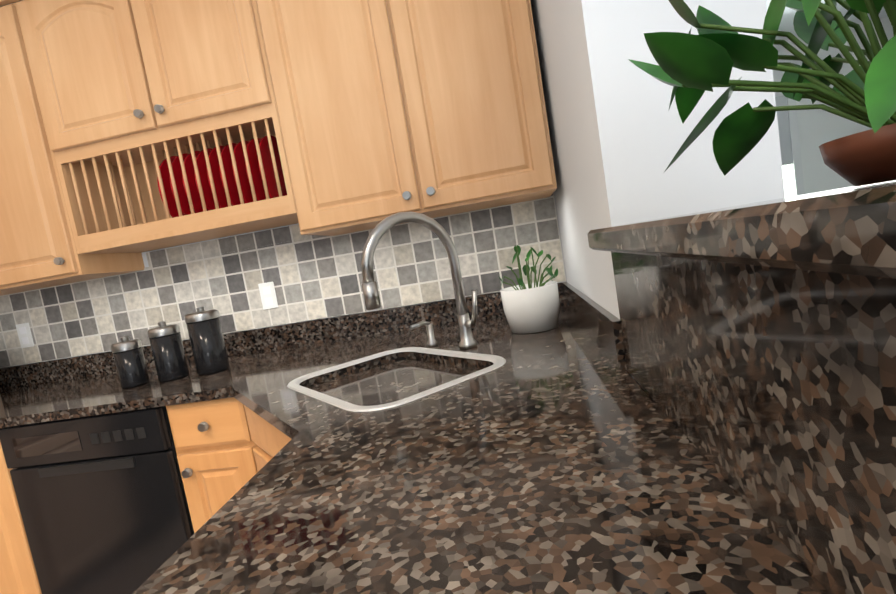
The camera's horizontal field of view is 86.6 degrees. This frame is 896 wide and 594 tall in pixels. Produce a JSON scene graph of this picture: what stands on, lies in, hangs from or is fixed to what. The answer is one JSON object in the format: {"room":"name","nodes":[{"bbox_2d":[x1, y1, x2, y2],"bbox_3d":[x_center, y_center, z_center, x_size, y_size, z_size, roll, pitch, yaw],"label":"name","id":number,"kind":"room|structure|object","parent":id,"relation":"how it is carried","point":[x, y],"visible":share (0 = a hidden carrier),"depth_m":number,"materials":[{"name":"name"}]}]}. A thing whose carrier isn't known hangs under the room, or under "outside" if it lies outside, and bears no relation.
{"room":"kitchen","nodes":[
{"label":"kitchen","id":0,"kind":"room"},
{"bbox_2d":[2,192,566,367],"bbox_3d":[-0.887,-0.067,2.145,2.970,2.440,0.150,-9,5,8],"label":"wall","id":1,"kind":"structure","parent":0,"point":[145,260],"depth_m":2.06,"materials":[{"name":"white paint"}]},
{"bbox_2d":[0,0,144,295],"bbox_3d":[-1.672,-0.596,1.936,0.434,1.072,0.337,-9,5,8],"label":"upper cabinet","id":2,"kind":"object","parent":1,"relation":"attached to","point":[36,253],"depth_m":1.78,"materials":[{"name":"brown wood"}]},
{"bbox_2d":[12,0,211,255],"bbox_3d":[-1.248,-0.700,1.868,0.444,0.994,0.337,-9,5,8],"label":"upper cabinet","id":3,"kind":"object","parent":1,"relation":"attached to","point":[131,131],"depth_m":1.72,"materials":[{"name":"brown wood"}]},
{"bbox_2d":[128,0,295,238],"bbox_3d":[-0.813,-0.767,1.804,0.445,0.994,0.337,-9,5,8],"label":"upper cabinet","id":4,"kind":"object","parent":1,"relation":"attached to","point":[206,69],"depth_m":1.66,"materials":[{"name":"brown wood"}]},
{"bbox_2d":[0,194,565,367],"bbox_3d":[-0.956,-0.050,2.074,2.844,0.408,0.005,-9,5,8],"label":"tile backsplash","id":5,"kind":"structure","parent":1,"relation":"attached to","point":[312,277],"depth_m":2.01,"materials":[{"name":"tile"}]},
{"bbox_2d":[16,323,33,347],"bbox_3d":[-1.982,0.181,2.228,0.070,0.114,0.008,-9,5,8],"label":"electrical outlet plate","id":6,"kind":"object","parent":5,"relation":"attached to","point":[23,330],"depth_m":2.22,"materials":[{"name":"white plastic"}]},
{"bbox_2d":[258,282,277,309],"bbox_3d":[-0.774,-0.005,2.048,0.070,0.114,0.008,-9,5,8],"label":"electrical outlet plate","id":7,"kind":"object","parent":5,"relation":"attached to","point":[268,295],"depth_m":2.04,"materials":[{"name":"white plastic"}]},
{"bbox_2d":[256,0,435,235],"bbox_3d":[-0.370,-0.796,1.742,0.447,1.072,0.337,-9,5,8],"label":"upper cabinet","id":8,"kind":"object","parent":1,"relation":"attached to","point":[335,72],"depth_m":1.59,"materials":[{"name":"brown wood"}]},
{"bbox_2d":[392,0,556,216],"bbox_3d":[0.068,-0.864,1.677,0.448,1.072,0.337,-9,5,8],"label":"upper cabinet","id":9,"kind":"object","parent":1,"relation":"attached to","point":[473,85],"depth_m":1.53,"materials":[{"name":"brown wood"}]},
{"bbox_2d":[0,0,887,39],"bbox_3d":[-0.002,-1.238,-0.417,6.200,0.040,9.600,-9,5,8],"label":"ceiling","id":10,"kind":"structure","parent":0,"point":[786,23],"depth_m":3.48,"materials":[{"name":"white paint"}]},
{"bbox_2d":[530,0,611,313],"bbox_3d":[0.442,-0.225,1.444,0.120,2.440,0.850,-9,5,8],"label":"wall","id":11,"kind":"structure","parent":0,"point":[578,219],"depth_m":1.29,"materials":[{"name":"white paint"}]},
{"bbox_2d":[569,0,784,383],"bbox_3d":[1.861,-0.398,0.746,3.150,2.440,0.120,-9,5,8],"label":"wall","id":12,"kind":"structure","parent":0,"point":[638,132],"depth_m":0.89,"materials":[{"name":"white paint"}]},
{"bbox_2d":[587,180,895,593],"bbox_3d":[0.526,0.486,0.435,0.460,1.202,1.032,-9,5,8],"label":"raised bar counter","id":13,"kind":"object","parent":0,"point":[759,341],"depth_m":0.34,"materials":[{"name":"brown stone"}]},
{"bbox_2d":[628,0,895,186],"bbox_3d":[0.358,-0.235,0.351,0.426,0.283,0.390,-9,5,8],"label":"potted plant","id":14,"kind":"object","parent":13,"relation":"on","point":[691,68],"visible":1,"depth_m":0.39,"materials":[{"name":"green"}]},
{"bbox_2d":[773,17,893,193],"bbox_3d":[2.298,-0.784,4.080,2.910,2.440,0.150,-9,5,8],"label":"wall","id":15,"kind":"structure","parent":0,"point":[817,128],"depth_m":3.81,"materials":[{"name":"white paint"}]},
{"bbox_2d":[775,92,804,197],"bbox_3d":[2.140,-0.981,3.977,1.490,1.220,0.030,-9,5,8],"label":"window","id":16,"kind":"structure","parent":15,"relation":"in","point":[789,139],"depth_m":3.86,"materials":[{"name":"white"}]},
{"bbox_3d":[0.409,1.207,-0.188,6.200,0.060,9.600,-9,5,8],"label":"floor","id":17,"kind":"structure","parent":0,"visible":0},
{"bbox_2d":[0,406,193,593],"bbox_3d":[-1.085,0.787,1.856,0.592,0.881,0.604,-9,5,8],"label":"dishwasher","id":18,"kind":"object","parent":17,"relation":"on","point":[102,503],"visible":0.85,"depth_m":1.55,"materials":[{"name":"black metal"}]},
{"bbox_2d":[0,281,638,593],"bbox_3d":[-0.910,0.714,1.593,2.844,1.015,1.115,-9,5,8],"label":"countertop","id":19,"kind":"structure","parent":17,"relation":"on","point":[351,367],"depth_m":1.49,"materials":[{"name":"brown stone"}]},
{"bbox_2d":[111,336,149,388],"bbox_3d":[-1.158,0.233,1.733,0.093,0.185,0.093,-9,5,8],"label":"canister","id":20,"kind":"object","parent":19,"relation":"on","point":[130,363],"visible":1,"depth_m":1.70,"materials":[{"name":"black"}]},
{"bbox_2d":[147,321,188,381],"bbox_3d":[-1.024,0.194,1.741,0.103,0.215,0.103,-9,5,8],"label":"canister","id":21,"kind":"object","parent":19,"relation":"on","point":[168,351],"visible":1,"depth_m":1.70,"materials":[{"name":"black"}]},
{"bbox_2d":[184,306,229,375],"bbox_3d":[-0.886,0.155,1.749,0.113,0.245,0.113,-9,5,8],"label":"canister","id":22,"kind":"object","parent":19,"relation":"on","point":[207,342],"visible":1,"depth_m":1.71,"materials":[{"name":"black"}]},
{"bbox_2d":[361,211,476,348],"bbox_3d":[-0.062,-0.037,1.374,0.281,0.418,0.342,-9,5,8],"label":"faucet","id":23,"kind":"object","parent":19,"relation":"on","point":[371,293],"visible":1,"depth_m":1.36,"materials":[{"name":"silver metal"}]},
{"bbox_2d":[499,245,559,333],"bbox_3d":[0.264,-0.035,1.537,0.192,0.276,0.222,-9,5,8],"label":"potted plant","id":24,"kind":"object","parent":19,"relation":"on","point":[529,307],"visible":1,"depth_m":1.48,"materials":[{"name":"green plant"}]},
{"bbox_2d":[133,385,828,593],"bbox_3d":[0.061,0.698,0.544,0.673,0.919,0.937,-9,5,8],"label":"countertop","id":25,"kind":"structure","parent":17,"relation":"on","point":[386,451],"depth_m":0.54,"materials":[{"name":"brown stone"}]}
]}

